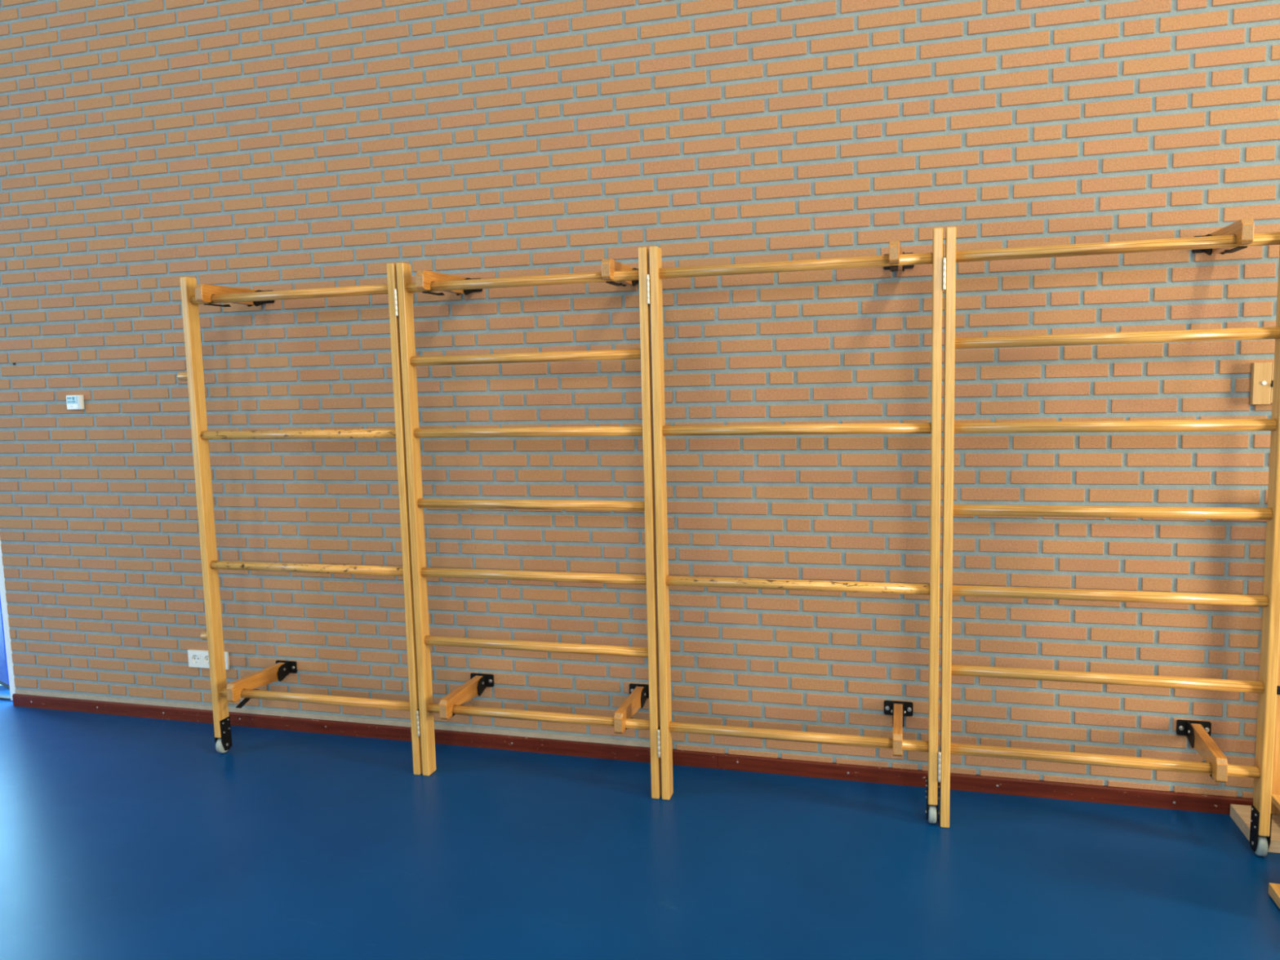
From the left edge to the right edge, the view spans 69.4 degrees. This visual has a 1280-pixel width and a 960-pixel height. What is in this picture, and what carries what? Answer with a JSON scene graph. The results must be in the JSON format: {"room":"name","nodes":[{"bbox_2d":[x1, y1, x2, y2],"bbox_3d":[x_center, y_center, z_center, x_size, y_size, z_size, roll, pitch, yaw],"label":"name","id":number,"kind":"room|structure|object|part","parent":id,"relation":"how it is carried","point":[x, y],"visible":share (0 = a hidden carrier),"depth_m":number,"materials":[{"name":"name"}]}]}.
{"room":"school gymnasium","nodes":[
{"label":"school gymnasium","id":0,"kind":"room"},
{"bbox_2d":[0,0,1279,798],"bbox_3d":[1.632,-1.444,3.314,10.240,5.300,0.246,0,6,16],"label":"wall","id":1,"kind":"structure","parent":0,"point":[146,145],"depth_m":3.73,"materials":[{"name":"orange brick"}]},
{"bbox_2d":[0,694,10,700],"bbox_3d":[-3.944,1.163,5.106,1.439,0.012,0.040,0,6,16],"label":"trim","id":2,"kind":"structure","parent":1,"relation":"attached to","point":[2,696],"depth_m":4.94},
{"bbox_2d":[66,395,84,409],"bbox_3d":[-2.759,-0.379,4.516,0.088,0.070,0.023,0,6,16],"label":"controller","id":3,"kind":"object","parent":1,"relation":"attached to","point":[73,402],"visible":1,"depth_m":4.51,"materials":[{"name":"white plastic"}]},
{"bbox_2d":[187,649,229,669],"bbox_3d":[-2.090,0.869,4.477,0.227,0.084,0.012,0,6,16],"label":"wall socket","id":4,"kind":"object","parent":1,"relation":"attached to","point":[197,658],"visible":0.57,"depth_m":4.48,"materials":[{"name":"white plastic"}]},
{"bbox_2d":[226,660,297,708],"bbox_3d":[-1.717,0.928,4.191,0.110,0.121,0.374,0,6,16],"label":"support bracket","id":5,"kind":"object","parent":1,"relation":"attached to","point":[278,671],"visible":0.87,"depth_m":4.17,"materials":[{"name":"black paint"}]},
{"bbox_3d":[-1.727,0.909,4.183,0.033,0.081,0.359,1,6,18],"label":"wooden arm","id":6,"kind":"part","parent":5,"relation":"part of","materials":[{"name":"brown wood"}]},
{"bbox_3d":[-1.683,0.895,4.322,0.043,0.072,0.086,0,6,16],"label":"cheek plate","id":7,"kind":"part","parent":5,"relation":"part of","materials":[{"name":"black paint"}]},
{"bbox_3d":[-1.669,0.881,4.364,0.110,0.056,0.007,0,6,16],"label":"wall plate","id":8,"kind":"part","parent":5,"relation":"part of","materials":[{"name":"black paint"}]},
{"bbox_2d":[15,688,650,746],"bbox_3d":[-1.587,1.115,4.374,3.488,0.022,0.006,0,6,16],"label":"trim","id":9,"kind":"structure","parent":1,"relation":"attached to","point":[440,726],"depth_m":4.31,"materials":[{"name":"brown wood"}]},
{"bbox_2d":[439,672,493,719],"bbox_3d":[-0.747,0.915,3.920,0.110,0.086,0.374,0,6,16],"label":"support bracket","id":10,"kind":"object","parent":1,"relation":"attached to","point":[477,682],"visible":0.91,"depth_m":3.91,"materials":[{"name":"black paint"}]},
{"bbox_3d":[-0.711,0.900,4.053,0.043,0.072,0.086,0,6,16],"label":"cheek plate","id":11,"kind":"part","parent":10,"relation":"part of","materials":[{"name":"black paint"}]},
{"bbox_3d":[-0.699,0.885,4.095,0.110,0.056,0.007,0,6,16],"label":"wall plate","id":12,"kind":"part","parent":10,"relation":"part of","materials":[{"name":"black paint"}]},
{"bbox_2d":[613,683,648,733],"bbox_3d":[-0.040,0.918,3.724,0.110,0.086,0.374,0,6,16],"label":"support bracket","id":13,"kind":"object","parent":1,"relation":"attached to","point":[638,693],"visible":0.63,"depth_m":3.69,"materials":[{"name":"black paint"}]},
{"bbox_3d":[0.009,0.888,3.898,0.110,0.056,0.007,0,6,16],"label":"wall plate","id":14,"kind":"part","parent":13,"relation":"part of","materials":[{"name":"black paint"}]},
{"bbox_3d":[-0.002,0.903,3.856,0.043,0.072,0.086,0,6,16],"label":"cheek plate","id":15,"kind":"part","parent":13,"relation":"part of","materials":[{"name":"black paint"}]},
{"bbox_2d":[12,693,1253,814],"bbox_3d":[0.600,1.167,3.765,8.046,0.062,0.020,0,6,16],"label":"baseboard","id":16,"kind":"structure","parent":1,"relation":"attached to","point":[1173,800],"depth_m":3.85,"materials":[{"name":"red wood"}]},
{"bbox_2d":[884,700,912,756],"bbox_3d":[0.963,0.923,3.445,0.110,0.086,0.374,0,6,16],"label":"support bracket","id":17,"kind":"object","parent":1,"relation":"attached to","point":[898,709],"visible":1,"depth_m":3.49,"materials":[{"name":"black paint"}]},
{"bbox_3d":[0.959,0.922,3.437,0.033,0.081,0.357,0,6,16],"label":"wooden arm","id":18,"kind":"part","parent":17,"relation":"part of","materials":[{"name":"brown wood"}]},
{"bbox_3d":[1.012,0.893,3.620,0.110,0.056,0.007,0,6,16],"label":"wall plate","id":19,"kind":"part","parent":17,"relation":"part of","materials":[{"name":"black paint"}]},
{"bbox_3d":[1.000,0.908,3.578,0.043,0.072,0.086,0,6,16],"label":"cheek plate","id":20,"kind":"part","parent":17,"relation":"part of","materials":[{"name":"black paint"}]},
{"bbox_2d":[1176,719,1227,782],"bbox_3d":[1.954,0.928,3.170,0.110,0.086,0.374,0,6,16],"label":"support bracket","id":21,"kind":"object","parent":1,"relation":"attached to","point":[1197,733],"visible":0.88,"depth_m":3.17,"materials":[{"name":"black paint"}]},
{"bbox_3d":[2.003,0.898,3.345,0.110,0.056,0.007,0,6,16],"label":"wall plate","id":22,"kind":"part","parent":21,"relation":"part of","materials":[{"name":"black paint"}]},
{"bbox_3d":[1.989,0.913,3.304,0.043,0.072,0.086,0,6,16],"label":"cheek plate","id":23,"kind":"part","parent":21,"relation":"part of","materials":[{"name":"black paint"}]},
{"bbox_3d":[1.942,0.926,3.164,0.033,0.081,0.359,1,6,18],"label":"wooden arm","id":24,"kind":"part","parent":21,"relation":"part of","materials":[{"name":"brown wood"}]},
{"bbox_2d":[1249,362,1274,404],"bbox_3d":[2.173,-0.329,3.146,0.158,0.142,0.032,0,6,16],"label":"lock plate","id":25,"kind":"object","parent":1,"relation":"attached to","point":[1262,373],"visible":0.9,"depth_m":3.15,"materials":[{"name":"brown wood"}]},
{"bbox_2d":[0,684,1279,959],"bbox_3d":[-1.583,1.742,-0.439,14.400,0.080,9.840,0,6,16],"label":"floor","id":26,"kind":"structure","parent":0,"point":[122,837],"depth_m":3.11,"materials":[{"name":"blue rubber"}]},
{"bbox_2d":[0,595,9,688],"bbox_3d":[-3.950,-0.174,5.324,1.150,2.616,0.040,3,8,38],"label":"door","id":27,"kind":"structure","parent":26,"relation":"on","point":[4,679],"depth_m":5.09,"materials":[{"name":"blue paint"}]},
{"bbox_2d":[177,263,422,774],"bbox_3d":[-1.448,0.183,3.905,1.092,2.089,0.079,0,6,16],"label":"climbing frame","id":28,"kind":"object","parent":26,"relation":"on","point":[194,375],"visible":0.98,"depth_m":3.91,"materials":[{"name":"brown wood"}]},
{"bbox_3d":[-1.890,0.142,4.025,0.032,2.010,0.066,0,6,16],"label":"post","id":29,"kind":"part","parent":28,"relation":"part of","materials":[{"name":"brown wood"}]},
{"bbox_2d":[195,284,274,306],"bbox_3d":[-1.751,-0.792,4.005,0.110,0.085,0.374,0,6,16],"label":"support bracket","id":30,"kind":"object","parent":28,"relation":"attached to","point":[203,292],"visible":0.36,"depth_m":3.92,"materials":[{"name":"black paint"}]},
{"bbox_3d":[-1.718,-0.811,4.138,0.043,0.072,0.086,0,6,16],"label":"cheek plate","id":31,"kind":"part","parent":30,"relation":"part of","materials":[{"name":"black paint"}]},
{"bbox_3d":[-1.703,-0.826,4.179,0.110,0.056,0.007,0,6,16],"label":"wall plate","id":32,"kind":"part","parent":30,"relation":"part of","materials":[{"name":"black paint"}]},
{"bbox_3d":[-0.947,0.185,3.768,0.032,2.089,0.066,0,6,16],"label":"post","id":33,"kind":"part","parent":28,"relation":"part of","materials":[{"name":"brown wood"}]},
{"bbox_2d":[395,246,662,798],"bbox_3d":[-0.428,0.188,3.620,1.025,2.089,0.074,0,6,16],"label":"climbing frame","id":34,"kind":"object","parent":26,"relation":"on","point":[406,287],"visible":0.98,"depth_m":3.60,"materials":[{"name":"brown wood"}]},
{"bbox_3d":[-0.906,0.186,3.756,0.032,2.089,0.066,0,6,16],"label":"post","id":35,"kind":"part","parent":34,"relation":"part of","materials":[{"name":"brown wood"}]},
{"bbox_2d":[415,270,482,295],"bbox_3d":[-0.767,-0.787,3.732,0.110,0.085,0.374,0,6,16],"label":"support bracket","id":36,"kind":"object","parent":34,"relation":"attached to","point":[424,278],"visible":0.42,"depth_m":3.63,"materials":[{"name":"black paint"}]},
{"bbox_3d":[-0.734,-0.807,3.865,0.043,0.072,0.086,0,6,16],"label":"cheek plate","id":37,"kind":"part","parent":36,"relation":"part of","materials":[{"name":"black paint"}]},
{"bbox_3d":[-0.718,-0.822,3.906,0.110,0.056,0.007,0,6,16],"label":"wall plate","id":38,"kind":"part","parent":36,"relation":"part of","materials":[{"name":"black paint"}]},
{"bbox_2d":[601,258,639,286],"bbox_3d":[-0.075,-0.784,3.540,0.110,0.085,0.374,0,6,16],"label":"support bracket","id":39,"kind":"object","parent":34,"relation":"attached to","point":[609,266],"visible":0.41,"depth_m":3.41,"materials":[{"name":"black paint"}]},
{"bbox_3d":[-0.038,-0.803,3.672,0.043,0.072,0.086,0,6,16],"label":"cheek plate","id":40,"kind":"part","parent":39,"relation":"part of","materials":[{"name":"black paint"}]},
{"bbox_3d":[0.042,0.190,3.494,0.032,2.089,0.066,0,6,16],"label":"post","id":41,"kind":"part","parent":34,"relation":"part of","materials":[{"name":"brown wood"}]},
{"bbox_2d":[648,227,946,823],"bbox_3d":[0.559,0.193,3.349,1.023,2.089,0.079,0,6,16],"label":"climbing frame","id":42,"kind":"object","parent":26,"relation":"on","point":[657,273],"visible":1,"depth_m":3.32,"materials":[{"name":"brown wood"}]},
{"bbox_3d":[0.082,0.190,3.482,0.032,2.089,0.066,0,6,16],"label":"post","id":43,"kind":"part","parent":42,"relation":"part of","materials":[{"name":"brown wood"}]},
{"bbox_2d":[883,240,914,272],"bbox_3d":[0.914,-0.779,3.265,0.110,0.085,0.374,0,6,16],"label":"support bracket","id":44,"kind":"object","parent":42,"relation":"attached to","point":[895,247],"visible":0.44,"depth_m":3.10,"materials":[{"name":"black paint"}]},
{"bbox_3d":[0.904,-0.782,3.259,0.033,0.075,0.359,1,6,18],"label":"wooden arm","id":45,"kind":"part","parent":44,"relation":"part of","materials":[{"name":"brown wood"}]},
{"bbox_3d":[0.963,-0.814,3.440,0.110,0.056,0.007,0,6,16],"label":"wall plate","id":46,"kind":"part","parent":44,"relation":"part of","materials":[{"name":"black paint"}]},
{"bbox_3d":[1.026,0.155,3.216,0.032,2.010,0.066,0,6,16],"label":"post","id":47,"kind":"part","parent":42,"relation":"part of","materials":[{"name":"brown wood"}]},
{"bbox_2d":[939,226,1279,856],"bbox_3d":[1.548,0.197,3.076,1.029,2.089,0.075,0,6,16],"label":"climbing frame","id":48,"kind":"object","parent":26,"relation":"on","point":[1265,687],"visible":1,"depth_m":3.04,"materials":[{"name":"brown wood"}]},
{"bbox_3d":[1.067,0.195,3.209,0.032,2.089,0.066,0,6,16],"label":"post","id":49,"kind":"part","parent":48,"relation":"part of","materials":[{"name":"brown wood"}]},
{"bbox_2d":[1191,218,1253,255],"bbox_3d":[1.905,-0.774,2.991,0.110,0.085,0.374,0,6,16],"label":"support bracket","id":50,"kind":"object","parent":48,"relation":"attached to","point":[1243,229],"visible":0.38,"depth_m":2.87,"materials":[{"name":"black paint"}]},
{"bbox_3d":[1.953,-0.809,3.165,0.110,0.056,0.007,0,6,16],"label":"wall plate","id":51,"kind":"part","parent":50,"relation":"part of","materials":[{"name":"black paint"}]},
{"bbox_3d":[1.941,-0.794,3.123,0.043,0.072,0.086,0,6,16],"label":"cheek plate","id":52,"kind":"part","parent":50,"relation":"part of","materials":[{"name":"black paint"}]},
{"bbox_3d":[1.899,-0.778,2.983,0.033,0.075,0.358,0,6,16],"label":"wooden arm","id":53,"kind":"part","parent":50,"relation":"part of","materials":[{"name":"brown wood"}]},
{"bbox_3d":[2.020,0.160,2.940,0.032,2.010,0.066,0,6,16],"label":"post","id":54,"kind":"part","parent":48,"relation":"part of","materials":[{"name":"brown wood"}]},
{"bbox_2d":[1230,804,1279,853],"bbox_3d":[2.587,1.201,3.061,1.040,0.045,0.258,0,6,16],"label":"plank","id":55,"kind":"object","parent":26,"relation":"on","point":[1240,814],"visible":0.59,"depth_m":3.19,"materials":[{"name":"brown wood"}]},
{"bbox_2d":[1271,634,1279,814],"bbox_3d":[2.524,0.632,2.944,0.804,1.114,0.390,0,6,16],"label":"panel","id":56,"kind":"object","parent":55,"relation":"on","point":[1275,800],"visible":0.25,"depth_m":3.21,"materials":[{"name":"brown wood"}]},
{"bbox_3d":[2.194,0.722,3.176,0.028,0.028,0.023,0,6,16],"label":"knob","id":57,"kind":"part","parent":56,"relation":"part of","materials":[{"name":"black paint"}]},
{"bbox_2d":[1268,882,1279,908],"bbox_3d":[2.883,1.137,2.370,2.101,0.304,0.330,0,6,16],"label":"wooden bench","id":58,"kind":"object","parent":26,"relation":"on","point":[1273,888],"visible":1,"depth_m":2.78,"materials":[{"name":"brown wood"}]},
{"bbox_3d":[-6.001,-0.214,5.579,2.650,2.750,0.240,0,6,16],"label":"wall","id":59,"kind":"structure","parent":0,"visible":0},
{"bbox_2d":[0,540,15,700],"bbox_3d":[-5.291,-0.203,5.313,4.160,2.750,0.114,0,6,16],"label":"trim","id":60,"kind":"structure","parent":59,"relation":"attached to","point":[2,589],"depth_m":4.81,"materials":[{"name":"white paint"}]}
]}

